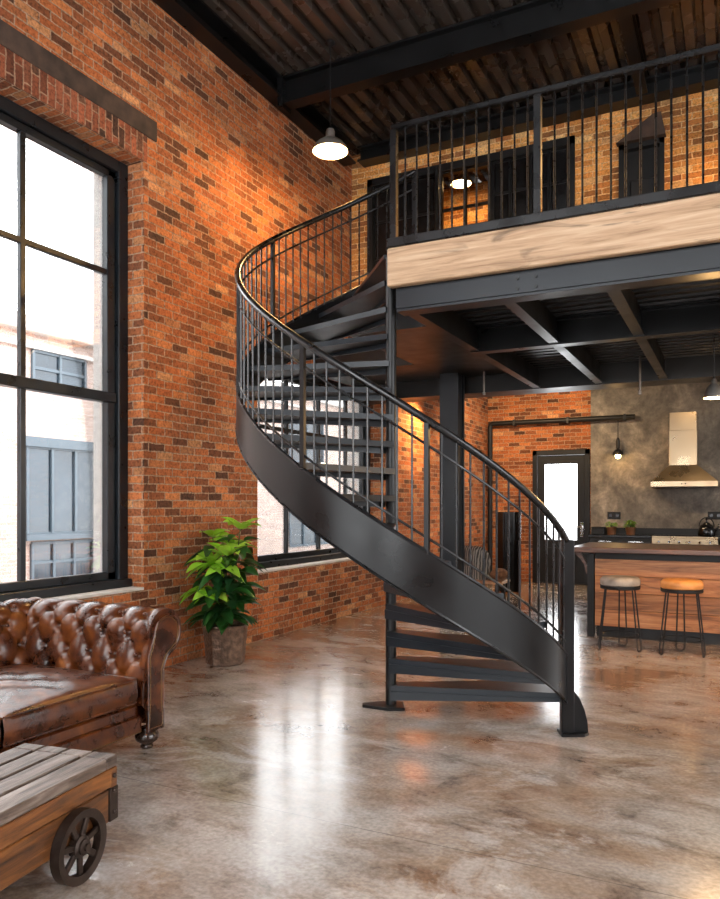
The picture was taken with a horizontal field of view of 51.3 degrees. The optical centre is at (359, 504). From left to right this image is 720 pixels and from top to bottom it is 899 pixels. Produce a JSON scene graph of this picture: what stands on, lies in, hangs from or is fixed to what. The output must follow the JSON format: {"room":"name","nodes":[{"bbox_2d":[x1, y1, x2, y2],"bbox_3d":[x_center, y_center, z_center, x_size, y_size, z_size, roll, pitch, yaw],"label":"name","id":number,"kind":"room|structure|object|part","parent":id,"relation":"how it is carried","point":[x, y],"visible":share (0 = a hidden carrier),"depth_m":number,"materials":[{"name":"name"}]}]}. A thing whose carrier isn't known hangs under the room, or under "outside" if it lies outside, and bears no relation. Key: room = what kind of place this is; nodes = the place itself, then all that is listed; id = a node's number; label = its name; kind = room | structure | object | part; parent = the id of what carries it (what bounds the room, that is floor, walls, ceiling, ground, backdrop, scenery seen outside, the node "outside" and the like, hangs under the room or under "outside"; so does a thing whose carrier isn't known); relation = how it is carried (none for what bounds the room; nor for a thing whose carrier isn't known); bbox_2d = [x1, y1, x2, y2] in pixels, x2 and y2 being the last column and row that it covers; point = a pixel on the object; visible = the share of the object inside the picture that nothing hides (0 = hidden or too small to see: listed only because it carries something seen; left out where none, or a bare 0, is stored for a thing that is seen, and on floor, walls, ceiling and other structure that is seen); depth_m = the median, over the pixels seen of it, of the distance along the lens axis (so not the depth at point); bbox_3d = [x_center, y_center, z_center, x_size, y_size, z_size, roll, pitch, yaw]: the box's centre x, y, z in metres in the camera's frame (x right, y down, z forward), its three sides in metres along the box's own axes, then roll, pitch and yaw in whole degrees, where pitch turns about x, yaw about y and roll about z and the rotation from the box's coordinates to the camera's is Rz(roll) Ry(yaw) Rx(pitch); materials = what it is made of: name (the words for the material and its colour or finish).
{"room":"loft living room","nodes":[
{"label":"loft living room","id":0,"kind":"room"},
{"bbox_2d":[0,0,487,667],"bbox_3d":[-1.550,-1.800,8.073,0.920,6.700,17.450,0,0,27],"label":"wall","id":1,"kind":"structure","parent":0,"point":[226,172],"depth_m":7.67,"materials":[{"name":"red brick"}]},
{"bbox_2d":[0,95,143,601],"bbox_3d":[-3.128,-1.177,5.296,0.624,3.965,3.870,0,0,27],"label":"window","id":2,"kind":"structure","parent":1,"relation":"in","point":[75,194],"depth_m":6.61,"materials":[{"name":"black metal"}]},
{"bbox_3d":[-3.096,-1.190,5.280,0.006,3.700,3.610,0,0,27],"label":"pane","id":3,"kind":"part","parent":2,"relation":"part of","materials":[{"name":"clear glass"}]},
{"bbox_3d":[-2.945,0.767,5.204,0.214,0.026,3.864,0,0,27],"label":"sill","id":4,"kind":"part","parent":2,"relation":"part of","materials":[{"name":"stone"}]},
{"bbox_2d":[0,44,146,161],"bbox_3d":[-2.952,-3.281,4.945,0.010,0.238,4.400,0,0,27],"label":"lintel","id":5,"kind":"object","parent":1,"relation":"attached to","point":[14,69],"visible":1,"depth_m":6.09,"materials":[{"name":"brick"}]},
{"bbox_2d":[0,19,156,141],"bbox_3d":[-2.919,-3.490,4.996,0.018,0.180,4.520,0,0,27],"label":"lintel","id":6,"kind":"object","parent":1,"relation":"attached to","point":[11,38],"visible":1,"depth_m":6.12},
{"bbox_2d":[257,378,369,572],"bbox_3d":[-0.693,-0.472,10.160,0.624,2.555,3.350,0,0,27],"label":"window","id":7,"kind":"structure","parent":1,"relation":"in","point":[285,543],"depth_m":9.83,"materials":[{"name":"white glass"}]},
{"bbox_3d":[-0.509,0.767,10.068,0.214,0.026,3.344,0,0,27],"label":"sill","id":8,"kind":"part","parent":7,"relation":"part of","materials":[{"name":"stone"}]},
{"bbox_2d":[0,582,719,898],"bbox_3d":[3.587,1.650,5.557,12.560,0.200,17.550,0,0,27],"label":"floor","id":9,"kind":"structure","parent":0,"point":[268,775],"depth_m":4.14,"materials":[{"name":"concrete"}]},
{"bbox_2d":[0,743,117,890],"bbox_3d":[-1.576,1.331,2.654,0.635,0.434,1.637,0,0,18],"label":"table","id":10,"kind":"object","parent":9,"relation":"on","point":[54,800],"visible":1,"depth_m":3.04,"materials":[{"name":"wood"}]},
{"bbox_2d":[0,597,180,752],"bbox_3d":[-2.446,1.106,4.037,1.435,0.888,2.834,0,0,27],"label":"sofa","id":11,"kind":"object","parent":9,"relation":"on","point":[75,674],"visible":0.94,"depth_m":4.74,"materials":[{"name":"brown leather"}]},
{"bbox_3d":[-2.921,1.046,4.275,0.372,0.768,2.630,0,0,27],"label":"backrest","id":12,"kind":"part","parent":11,"relation":"part of","materials":[{"name":"brown leather"}]},
{"bbox_3d":[-2.337,1.340,3.983,1.055,0.180,2.130,0,0,27],"label":"seat frame","id":13,"kind":"part","parent":11,"relation":"part of","materials":[{"name":"brown leather"}]},
{"bbox_2d":[0,664,137,747],"bbox_3d":[-2.071,1.126,4.459,1.077,0.219,0.982,0,0,27],"label":"seat cushion","id":14,"kind":"object","parent":11,"relation":"on","point":[37,701],"depth_m":4.28,"materials":[{"name":"brown leather"}]},
{"bbox_3d":[-1.854,1.370,3.744,0.032,0.110,2.135,0,0,27],"label":"rail","id":15,"kind":"part","parent":11,"relation":"part of","materials":[{"name":"brown leather"}]},
{"bbox_3d":[-1.775,1.046,5.078,1.120,0.768,0.372,0,0,27],"label":"arm","id":16,"kind":"part","parent":11,"relation":"part of","materials":[{"name":"brown leather"}]},
{"bbox_3d":[-1.838,1.414,3.736,0.008,0.010,2.105,0,0,27],"label":"nailhead trim","id":17,"kind":"part","parent":11,"relation":"part of","materials":[{"name":"leather"}]},
{"bbox_3d":[-1.269,1.066,4.825,0.021,0.718,0.293,0,0,27],"label":"arm","id":18,"kind":"part","parent":11,"relation":"part of","materials":[{"name":"brown leather"}]},
{"bbox_3d":[-1.260,1.067,4.815,0.008,0.693,0.279,0,0,27],"label":"nailhead trim","id":19,"kind":"part","parent":11,"relation":"part of","materials":[{"name":"brown leather"}]},
{"bbox_2d":[179,517,265,666],"bbox_3d":[-1.286,0.834,7.342,0.768,1.433,0.922,0,0,27],"label":"potted plant","id":20,"kind":"object","parent":9,"relation":"on","point":[225,638],"visible":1,"depth_m":7.18,"materials":[{"name":"green plant"}]},
{"bbox_3d":[-1.320,1.357,7.348,0.429,0.385,0.429,0,0,4],"label":"pot","id":21,"kind":"part","parent":20,"relation":"part of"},
{"bbox_3d":[-1.326,0.719,7.350,0.388,0.986,0.380,0,0,7],"label":"stem","id":22,"kind":"part","parent":20,"relation":"part of","materials":[{"name":"green plant"}]},
{"bbox_2d":[235,169,588,736],"bbox_3d":[0.271,-0.775,5.707,2.400,4.649,2.498,0,0,-32],"label":"spiral staircase","id":23,"kind":"structure","parent":9,"relation":"on","point":[539,667],"depth_m":5.06,"materials":[{"name":"metal"}]},
{"bbox_3d":[-0.870,-1.190,5.395,0.030,0.806,0.030,0,0,27],"label":"post","id":24,"kind":"part","parent":23,"relation":"part of","materials":[{"name":"metal"}]},
{"bbox_3d":[-0.742,-1.849,6.371,0.030,0.806,0.030,0,0,27],"label":"post","id":25,"kind":"part","parent":23,"relation":"part of","materials":[{"name":"metal"}]},
{"bbox_3d":[-0.361,-0.620,4.720,0.030,0.806,0.030,0,0,27],"label":"post","id":26,"kind":"part","parent":23,"relation":"part of","materials":[{"name":"metal"}]},
{"bbox_3d":[0.178,1.539,5.740,0.320,0.022,0.219,0,0,0],"label":"plate","id":27,"kind":"part","parent":23,"relation":"part of","materials":[{"name":"metal"}]},
{"bbox_3d":[0.069,-1.264,5.618,1.931,3.344,2.454,0,0,-26],"label":"rail","id":28,"kind":"part","parent":23,"relation":"part of","materials":[{"name":"metal"}]},
{"bbox_3d":[0.069,-0.711,5.618,1.931,3.327,2.454,0,0,-26],"label":"rail","id":29,"kind":"part","parent":23,"relation":"part of","materials":[{"name":"metal"}]},
{"bbox_3d":[0.066,-1.412,5.617,1.957,3.374,2.486,0,0,-26],"label":"handrail","id":30,"kind":"part","parent":23,"relation":"part of","materials":[{"name":"metal"}]},
{"bbox_3d":[0.506,-2.464,6.920,0.040,1.228,0.040,0,0,27],"label":"post","id":31,"kind":"part","parent":23,"relation":"part of","materials":[{"name":"metal"}]},
{"bbox_3d":[0.405,-0.105,4.526,0.030,0.806,0.030,0,0,27],"label":"post","id":32,"kind":"part","parent":23,"relation":"part of","materials":[{"name":"metal"}]},
{"bbox_3d":[1.400,0.886,5.068,0.085,1.299,0.070,0,0,0],"label":"newel post","id":33,"kind":"part","parent":23,"relation":"part of","materials":[{"name":"metal"}]},
{"bbox_2d":[440,373,464,572],"bbox_3d":[1.206,-0.083,9.741,0.440,3.265,0.420,0,0,27],"label":"steel column","id":34,"kind":"structure","parent":9,"relation":"on","point":[452,385],"depth_m":9.62,"materials":[{"name":"black metal"}]},
{"bbox_2d":[475,579,506,598],"bbox_3d":[1.903,1.390,12.467,1.080,0.320,0.500,0,0,27],"label":"bench","id":35,"kind":"object","parent":9,"relation":"on","point":[488,581],"visible":0.23,"depth_m":12.19,"materials":[{"name":"brown wood"}]},
{"bbox_2d":[465,546,490,579],"bbox_3d":[1.849,0.954,12.493,0.672,0.548,0.489,0,0,27],"label":"throw blanket","id":36,"kind":"object","parent":35,"relation":"on","point":[476,551],"visible":0.52,"depth_m":12.29,"materials":[{"name":"fabric"}]},
{"bbox_3d":[1.903,1.255,12.467,1.080,0.050,0.500,0,0,27],"label":"seat","id":37,"kind":"part","parent":35,"relation":"part of","materials":[{"name":"brown wood"}]},
{"bbox_2d":[490,568,506,579],"bbox_3d":[2.274,1.130,12.226,0.300,0.198,0.270,0,0,27],"label":"cushion","id":38,"kind":"object","parent":35,"relation":"on","point":[502,573],"visible":0.75,"depth_m":12.13,"materials":[{"name":"brown fabric"}]},
{"bbox_3d":[2.377,1.415,12.431,0.060,0.270,0.060,0,0,27],"label":"leg","id":39,"kind":"part","parent":35,"relation":"part of","materials":[{"name":"black metal"}]},
{"bbox_2d":[498,512,518,592],"bbox_3d":[2.628,0.830,13.211,0.446,1.420,0.132,0,0,27],"label":"folding screen","id":40,"kind":"object","parent":9,"relation":"on","point":[502,516],"visible":0.59,"depth_m":13.20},
{"bbox_3d":[2.497,0.830,13.277,0.030,1.420,0.188,0,0,-24],"label":"panel","id":41,"kind":"part","parent":40,"relation":"part of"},
{"bbox_3d":[2.634,0.830,13.209,0.201,1.420,0.030,0,0,-10],"label":"panel","id":42,"kind":"part","parent":40,"relation":"part of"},
{"bbox_3d":[2.770,0.830,13.152,0.030,1.420,0.167,0,0,-27],"label":"panel","id":43,"kind":"part","parent":40,"relation":"part of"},
{"bbox_2d":[598,575,641,651],"bbox_3d":[2.788,1.155,8.012,0.418,0.789,0.432,0,0,-26],"label":"bar stool","id":44,"kind":"object","parent":9,"relation":"on","point":[624,583],"visible":1,"depth_m":7.91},
{"bbox_3d":[2.605,1.219,8.042,0.081,0.660,0.099,0,0,7],"label":"leg","id":45,"kind":"part","parent":44,"relation":"part of","materials":[{"name":"black metal"}]},
{"bbox_3d":[2.786,0.812,8.021,0.414,0.105,0.414,0,0,27],"label":"seat","id":46,"kind":"part","parent":44,"relation":"part of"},
{"bbox_3d":[2.868,1.219,8.185,0.100,0.660,0.081,0,0,27],"label":"leg","id":47,"kind":"part","parent":44,"relation":"part of","materials":[{"name":"black metal"}]},
{"bbox_3d":[2.912,1.219,7.889,0.099,0.659,0.081,0,0,-43],"label":"leg","id":48,"kind":"part","parent":44,"relation":"part of","materials":[{"name":"black metal"}]},
{"bbox_2d":[590,537,651,542],"bbox_3d":[4.861,1.070,13.889,1.066,0.960,0.630,0,0,27],"label":"base cabinet","id":49,"kind":"object","parent":9,"relation":"on","point":[592,539],"visible":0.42,"depth_m":13.63,"materials":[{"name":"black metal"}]},
{"bbox_3d":[4.499,0.695,13.761,0.521,0.190,0.019,0,0,27],"label":"drawer","id":50,"kind":"part","parent":49,"relation":"part of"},
{"bbox_2d":[588,534,652,537],"bbox_3d":[4.854,0.569,13.906,1.098,0.038,0.615,0,0,27],"label":"countertop","id":51,"kind":"structure","parent":49,"relation":"on","point":[589,535],"depth_m":13.67,"materials":[{"name":"black stone"}]},
{"bbox_2d":[591,527,605,533],"bbox_3d":[4.493,0.479,14.101,0.240,0.139,0.210,0,0,27],"label":"canister","id":52,"kind":"object","parent":51,"relation":"on","point":[594,530],"visible":0.97,"depth_m":14.02,"materials":[{"name":"black metal"}]},
{"bbox_2d":[604,521,616,534],"bbox_3d":[4.688,0.428,13.975,0.257,0.244,0.246,0,0,27],"label":"potted herb","id":53,"kind":"object","parent":51,"relation":"on","point":[611,530],"visible":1,"depth_m":13.92,"materials":[{"name":"brown ceramic"}]},
{"bbox_2d":[624,520,635,534],"bbox_3d":[4.988,0.413,13.830,0.263,0.274,0.270,0,0,27],"label":"potted herb","id":54,"kind":"object","parent":51,"relation":"on","point":[630,530],"visible":1,"depth_m":13.77,"materials":[{"name":"brown ceramic"}]},
{"bbox_3d":[4.975,0.695,13.523,0.521,0.190,0.019,0,0,27],"label":"drawer","id":55,"kind":"part","parent":49,"relation":"part of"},
{"bbox_2d":[574,542,719,644],"bbox_3d":[4.989,1.020,8.199,5.020,1.060,1.270,0,0,27],"label":"kitchen island","id":56,"kind":"object","parent":9,"relation":"on","point":[651,563],"visible":0.86,"depth_m":8.53,"materials":[{"name":"brown wood"}]},
{"bbox_2d":[574,542,719,555],"bbox_3d":[4.989,0.520,8.199,5.020,0.060,1.270,0,0,27],"label":"island countertop","id":57,"kind":"structure","parent":56,"relation":"on","point":[590,547],"depth_m":8.60,"materials":[{"name":"brown wood"}]},
{"bbox_2d":[658,578,705,657],"bbox_3d":[3.316,1.155,7.720,0.448,0.789,0.430,0,0,20],"label":"bar stool","id":58,"kind":"object","parent":9,"relation":"on","point":[677,586],"visible":1,"depth_m":7.61,"materials":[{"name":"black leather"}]},
{"bbox_3d":[3.131,1.219,7.712,0.081,0.660,0.099,0,0,0],"label":"leg","id":59,"kind":"part","parent":58,"relation":"part of","materials":[{"name":"black metal"}]},
{"bbox_3d":[3.375,1.219,7.885,0.100,0.660,0.081,0,0,20],"label":"leg","id":60,"kind":"part","parent":58,"relation":"part of","materials":[{"name":"black metal"}]},
{"bbox_3d":[3.313,0.812,7.713,0.414,0.105,0.414,0,0,20],"label":"seat","id":61,"kind":"part","parent":58,"relation":"part of","materials":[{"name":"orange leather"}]},
{"bbox_3d":[3.454,1.219,7.596,0.081,0.659,0.099,0,0,40],"label":"leg","id":62,"kind":"part","parent":58,"relation":"part of","materials":[{"name":"black metal"}]},
{"bbox_2d":[652,535,718,544],"bbox_3d":[5.812,1.050,13.386,1.066,1.000,0.656,0,0,27],"label":"range cooker","id":63,"kind":"object","parent":9,"relation":"on","point":[656,539],"visible":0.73,"depth_m":13.14,"materials":[{"name":"metal"}]},
{"bbox_2d":[653,535,718,536],"bbox_3d":[5.825,0.564,13.411,1.066,0.028,0.600,0,0,27],"label":"cooktop","id":64,"kind":"object","parent":63,"relation":"in","point":[653,535],"depth_m":13.29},
{"bbox_2d":[698,517,719,535],"bbox_3d":[6.127,0.380,13.214,0.307,0.341,0.278,0,0,-12],"label":"kettle","id":65,"kind":"object","parent":63,"relation":"on","point":[706,529],"visible":0.95,"depth_m":13.13,"materials":[{"name":"black metal"}]},
{"bbox_3d":[6.113,0.295,13.211,0.262,0.172,0.022,0,0,27],"label":"handle","id":66,"kind":"part","parent":65,"relation":"part of","materials":[{"name":"black metal"}]},
{"bbox_2d":[202,0,719,188],"bbox_3d":[3.218,-5.075,4.148,11.960,0.250,14.700,0,0,27],"label":"ceiling","id":67,"kind":"structure","parent":0,"point":[291,36],"depth_m":8.14,"materials":[{"name":"brown wood"}]},
{"bbox_2d":[152,0,355,165],"bbox_3d":[-2.692,-4.824,5.262,0.185,0.248,11.400,0,0,27],"label":"ceiling beam","id":68,"kind":"structure","parent":67,"relation":"attached to","point":[195,16],"depth_m":8.05,"materials":[{"name":"metal"}]},
{"bbox_2d":[313,39,347,159],"bbox_3d":[-0.318,-4.365,8.010,0.380,1.170,0.380,0,0,27],"label":"pendant lamp","id":69,"kind":"object","parent":67,"relation":"hanging from","point":[329,147],"visible":1,"depth_m":8.02,"materials":[{"name":"metal"}]},
{"bbox_3d":[-0.318,-3.902,8.010,0.380,0.245,0.380,0,0,27],"label":"lamp shade","id":70,"kind":"part","parent":69,"relation":"part of","materials":[{"name":"metal"}]},
{"bbox_3d":[-0.318,-4.485,8.010,0.011,0.930,0.011,0,0,-41],"label":"cord","id":71,"kind":"part","parent":69,"relation":"part of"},
{"bbox_3d":[-0.318,-3.857,8.010,0.072,0.097,0.072,0,0,27],"label":"bulb","id":72,"kind":"part","parent":69,"relation":"part of","materials":[{"name":"white glass"}]},
{"bbox_2d":[453,173,470,187],"bbox_3d":[1.462,-4.798,10.843,0.300,0.303,0.300,0,0,27],"label":"pendant lamp","id":73,"kind":"object","parent":67,"relation":"hanging from","point":[458,180],"visible":0.56,"depth_m":10.90,"materials":[{"name":"metal"}]},
{"bbox_2d":[277,0,685,114],"bbox_3d":[4.332,-4.769,6.107,11.720,0.358,0.220,0,0,27],"label":"ceiling beam","id":74,"kind":"structure","parent":67,"relation":"attached to","point":[532,21],"depth_m":7.77,"materials":[{"name":"metal"}]},
{"bbox_3d":[-0.872,-4.769,8.712,0.080,0.358,0.220,0,0,27],"label":"plate","id":75,"kind":"part","parent":74,"relation":"part of","materials":[{"name":"metal"}]},
{"bbox_2d":[357,60,717,167],"bbox_3d":[5.223,-4.843,7.819,11.660,0.205,0.220,0,0,27],"label":"ceiling beam","id":76,"kind":"structure","parent":67,"relation":"attached to","point":[376,153],"depth_m":9.20,"materials":[{"name":"metal"}]},
{"bbox_2d":[618,15,647,94],"bbox_3d":[2.884,-4.848,7.905,0.120,0.195,1.680,0,0,27],"label":"ceiling beam","id":77,"kind":"structure","parent":67,"relation":"attached to","point":[628,25],"depth_m":7.81,"materials":[{"name":"metal"}]},
{"bbox_2d":[444,181,487,228],"bbox_3d":[5.971,-3.650,9.536,11.860,2.600,0.200,0,0,27],"label":"wall","id":78,"kind":"structure","parent":0,"point":[482,186],"depth_m":11.57,"materials":[{"name":"brick"}]},
{"bbox_2d":[315,278,719,385],"bbox_3d":[4.341,-1.810,6.281,11.860,0.240,4.680,0,0,27],"label":"mezzanine underside","id":79,"kind":"structure","parent":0,"point":[707,289],"depth_m":8.00,"materials":[{"name":"black metal"}]},
{"bbox_2d":[410,310,539,387],"bbox_3d":[1.303,-1.600,7.606,0.090,0.240,4.150,0,0,27],"label":"joist","id":80,"kind":"object","parent":79,"relation":"attached to","point":[449,324],"visible":0.54,"depth_m":7.06,"materials":[{"name":"metal"}]},
{"bbox_2d":[482,372,485,394],"bbox_3d":[1.573,-1.559,9.501,0.044,0.327,0.042,0,0,27],"label":"rod","id":81,"kind":"object","parent":79,"relation":"hanging from","point":[483,392],"visible":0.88,"depth_m":9.49,"materials":[{"name":"metal"}]},
{"bbox_3d":[1.573,-1.559,9.501,0.022,0.327,0.022,0,0,4],"label":"rod","id":82,"kind":"part","parent":81,"relation":"part of","materials":[{"name":"metal"}]},
{"bbox_2d":[354,354,719,404],"bbox_3d":[5.290,-1.910,8.177,11.860,0.880,0.420,0,0,27],"label":"steel beam","id":83,"kind":"structure","parent":79,"relation":"attached to","point":[692,369],"depth_m":9.29,"materials":[{"name":"black metal"}]},
{"bbox_2d":[504,300,602,383],"bbox_3d":[1.983,-1.600,7.266,0.090,0.240,4.150,0,0,27],"label":"joist","id":84,"kind":"object","parent":79,"relation":"attached to","point":[535,314],"visible":0.54,"depth_m":6.70,"materials":[{"name":"metal"}]},
{"bbox_2d":[471,299,719,354],"bbox_3d":[5.244,-1.595,5.203,9.280,0.250,0.130,0,0,27],"label":"steel beam","id":85,"kind":"structure","parent":79,"relation":"attached to","point":[699,317],"depth_m":6.71,"materials":[{"name":"black metal"}]},
{"bbox_2d":[607,289,667,378],"bbox_3d":[2.636,-1.600,6.939,0.090,0.240,4.150,0,0,27],"label":"joist","id":86,"kind":"object","parent":79,"relation":"attached to","point":[624,300],"visible":0.57,"depth_m":6.32,"materials":[{"name":"metal"}]},
{"bbox_2d":[638,356,641,393],"bbox_3d":[3.240,-1.503,8.667,0.044,0.438,0.042,0,0,27],"label":"rod","id":87,"kind":"object","parent":79,"relation":"hanging from","point":[639,391],"visible":1,"depth_m":8.65,"materials":[{"name":"metal"}]},
{"bbox_3d":[3.240,-1.503,8.667,0.022,0.438,0.022,0,0,4],"label":"rod","id":88,"kind":"part","parent":87,"relation":"part of","materials":[{"name":"metal"}]},
{"bbox_2d":[703,333,719,398],"bbox_3d":[3.248,-1.351,6.873,0.176,0.738,0.176,0,0,27],"label":"pendant lamp","id":89,"kind":"object","parent":79,"relation":"hanging from","point":[713,390],"visible":0.94,"depth_m":6.85,"materials":[{"name":"metal"}]},
{"bbox_3d":[3.248,-1.071,6.873,0.176,0.178,0.176,0,0,27],"label":"lamp shade","id":90,"kind":"part","parent":89,"relation":"part of","materials":[{"name":"metal"}]},
{"bbox_3d":[3.248,-1.407,6.873,0.011,0.627,0.011,0,0,-41],"label":"cord","id":91,"kind":"part","parent":89,"relation":"part of","materials":[{"name":"black"}]},
{"bbox_2d":[352,88,717,337],"bbox_3d":[5.243,-3.350,8.083,11.860,3.200,0.250,0,0,27],"label":"wall","id":92,"kind":"structure","parent":0,"point":[360,175],"depth_m":9.08,"materials":[{"name":"brick"}]},
{"bbox_2d":[367,135,574,275],"bbox_3d":[1.396,-3.240,9.904,2.841,2.620,0.238,0,0,27],"label":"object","id":93,"kind":"structure","parent":92,"relation":"in","point":[561,143],"depth_m":9.80,"materials":[{"name":"metal"}]},
{"bbox_3d":[0.631,-3.200,10.314,0.946,2.500,0.010,0,0,27],"label":"panel","id":94,"kind":"part","parent":93,"relation":"part of","materials":[{"name":"black metal"}]},
{"bbox_3d":[1.020,-3.220,9.990,0.060,2.540,0.057,0,0,27],"label":"slide post","id":95,"kind":"part","parent":93,"relation":"part of","materials":[{"name":"metal"}]},
{"bbox_3d":[1.943,-3.200,9.657,0.468,2.500,0.010,0,0,27],"label":"panel","id":96,"kind":"part","parent":93,"relation":"part of","materials":[{"name":"black metal"}]},
{"bbox_3d":[2.388,-3.200,9.434,0.468,2.500,0.010,0,0,27],"label":"panel","id":97,"kind":"part","parent":93,"relation":"part of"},
{"bbox_2d":[616,111,665,197],"bbox_3d":[3.363,-3.255,8.940,0.550,2.650,0.300,0,0,27],"label":"door","id":98,"kind":"structure","parent":92,"relation":"in","point":[648,125],"depth_m":8.91,"materials":[{"name":"metal"}]},
{"bbox_3d":[3.381,-3.120,8.976,0.510,2.380,0.220,0,0,27],"label":"frame","id":99,"kind":"part","parent":98,"relation":"part of","materials":[{"name":"black metal"}]},
{"bbox_2d":[488,382,719,581],"bbox_3d":[7.710,-0.450,13.010,11.860,4.000,0.330,0,0,27],"label":"wall","id":100,"kind":"structure","parent":0,"point":[623,485],"depth_m":14.23,"materials":[{"name":"concrete"}]},
{"bbox_2d":[532,449,589,584],"bbox_3d":[4.002,0.234,14.831,1.106,2.633,0.352,0,0,27],"label":"door","id":101,"kind":"structure","parent":100,"relation":"in","point":[581,457],"depth_m":14.76,"materials":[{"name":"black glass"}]},
{"bbox_3d":[4.257,0.475,14.548,0.165,0.290,0.073,0,0,27],"label":"handle","id":102,"kind":"part","parent":101,"relation":"part of","materials":[{"name":"silver metal"}]},
{"bbox_2d":[488,414,634,576],"bbox_3d":[3.880,-0.078,14.644,2.835,3.257,0.173,0,0,27],"label":"conduit pipe","id":103,"kind":"object","parent":100,"relation":"attached to","point":[568,420],"visible":0.9,"depth_m":14.94,"materials":[{"name":"black metal"}]},
{"bbox_2d":[613,437,623,458],"bbox_3d":[4.863,-1.232,14.117,0.200,0.729,0.200,0,0,27],"label":"pendant lamp","id":104,"kind":"object","parent":103,"relation":"hanging from","point":[617,452],"visible":1,"depth_m":14.08,"materials":[{"name":"black metal"}]},
{"bbox_2d":[607,512,620,518],"bbox_3d":[4.835,0.200,14.254,0.236,0.116,0.017,0,0,27],"label":"wall socket","id":105,"kind":"object","parent":100,"relation":"attached to","point":[610,515],"visible":1,"depth_m":14.25,"materials":[{"name":"black plastic"}]},
{"bbox_2d":[606,528,719,534],"bbox_3d":[6.660,0.488,13.340,4.834,0.117,0.016,0,0,27],"label":"backsplash","id":106,"kind":"structure","parent":100,"relation":"attached to","point":[661,531],"depth_m":13.85,"materials":[{"name":"black tile"}]},
{"bbox_2d":[651,411,718,486],"bbox_3d":[5.843,-0.998,13.491,1.100,1.341,0.471,0,0,27],"label":"range hood","id":107,"kind":"object","parent":100,"relation":"attached to","point":[683,470],"visible":1,"depth_m":13.42,"materials":[{"name":"metal"}]},
{"bbox_2d":[708,512,719,518],"bbox_3d":[6.373,0.189,13.484,0.179,0.109,0.017,0,0,27],"label":"wall socket","id":108,"kind":"object","parent":100,"relation":"attached to","point":[713,515],"visible":0.92,"depth_m":13.47,"materials":[{"name":"black plastic"}]},
{"bbox_2d":[606,527,616,534],"bbox_3d":[4.694,0.480,13.978,0.188,0.140,0.188,0,0,27],"label":"pot","id":109,"kind":"object","parent":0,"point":[610,530],"depth_m":13.91,"materials":[{"name":"brown ceramic"}]},
{"bbox_2d":[625,527,635,534],"bbox_3d":[4.994,0.480,13.827,0.188,0.140,0.188,0,0,27],"label":"pot","id":110,"kind":"object","parent":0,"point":[629,530],"depth_m":13.76,"materials":[{"name":"brown ceramic"}]},
{"bbox_3d":[9.270,-1.800,2.432,0.400,6.700,17.850,0,0,27],"label":"wall","id":111,"kind":"structure","parent":0,"visible":0},
{"bbox_2d":[396,242,719,315],"bbox_3d":[4.448,-1.575,3.602,9.270,0.250,0.175,0,0,27],"label":"steel beam","id":112,"kind":"structure","parent":111,"relation":"attached to","point":[699,262],"depth_m":5.06,"materials":[{"name":"black metal"}]},
{"bbox_2d":[387,193,719,288],"bbox_3d":[4.378,-1.762,3.506,9.310,0.285,0.070,0,0,27],"label":"fascia board","id":113,"kind":"object","parent":112,"relation":"attached to","point":[693,221],"visible":1,"depth_m":4.99,"materials":[{"name":"brown wood"}]},
{"bbox_2d":[387,43,719,247],"bbox_3d":[2.234,-2.365,4.585,4.510,0.919,0.100,0,0,27],"label":"loft railing","id":114,"kind":"object","parent":113,"relation":"on","point":[538,216],"visible":0.98,"depth_m":5.06,"materials":[{"name":"metal"}]},
{"bbox_3d":[0.253,-2.380,5.577,0.048,0.810,0.048,0,0,27],"label":"post","id":115,"kind":"part","parent":114,"relation":"part of","materials":[{"name":"metal"}]},
{"bbox_3d":[1.210,-2.380,5.098,0.048,0.810,0.048,0,0,27],"label":"post","id":116,"kind":"part","parent":114,"relation":"part of","materials":[{"name":"metal"}]},
{"bbox_3d":[2.234,-1.940,4.585,4.510,0.069,0.100,0,0,27],"label":"rail","id":117,"kind":"part","parent":114,"relation":"part of","materials":[{"name":"metal"}]},
{"bbox_3d":[2.243,-2.805,4.580,4.490,0.040,0.060,0,0,27],"label":"rail","id":118,"kind":"part","parent":114,"relation":"part of","materials":[{"name":"metal"}]},
{"label":"outside","id":119,"kind":"structure","parent":0,"visible":0},
{"bbox_2d":[548,527,576,539],"bbox_3d":[-20.380,2.100,32.570,54.390,0.100,100.000,0,0,27],"label":"pavement","id":120,"kind":"structure","parent":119,"point":[571,532],"depth_m":54.86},
{"bbox_2d":[0,307,88,582],"bbox_3d":[-0.957,-0.910,33.582,6.220,5.920,44.800,0,0,27],"label":"building","id":121,"kind":"structure","parent":120,"relation":"on","point":[57,489],"depth_m":15.73,"materials":[{"name":"brick"}]},
{"bbox_3d":[1.681,-3.550,32.261,0.320,0.640,44.800,0,0,27],"label":"cornice","id":122,"kind":"part","parent":121,"relation":"part of","materials":[{"name":"stone"}]},
{"bbox_3d":[-6.477,-2.850,16.110,0.032,0.700,1.384,0,0,27],"label":"pane","id":123,"kind":"part","parent":121,"relation":"part of","materials":[{"name":"clear glass"}]},
{"bbox_3d":[-6.431,-0.300,16.202,0.032,1.800,1.882,0,0,27],"label":"pane","id":124,"kind":"part","parent":121,"relation":"part of","materials":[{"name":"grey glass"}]},
{"bbox_3d":[-6.430,1.200,16.203,0.032,0.800,1.641,0,0,27],"label":"pane","id":125,"kind":"part","parent":121,"relation":"part of","materials":[{"name":"clear glass"}]}
]}

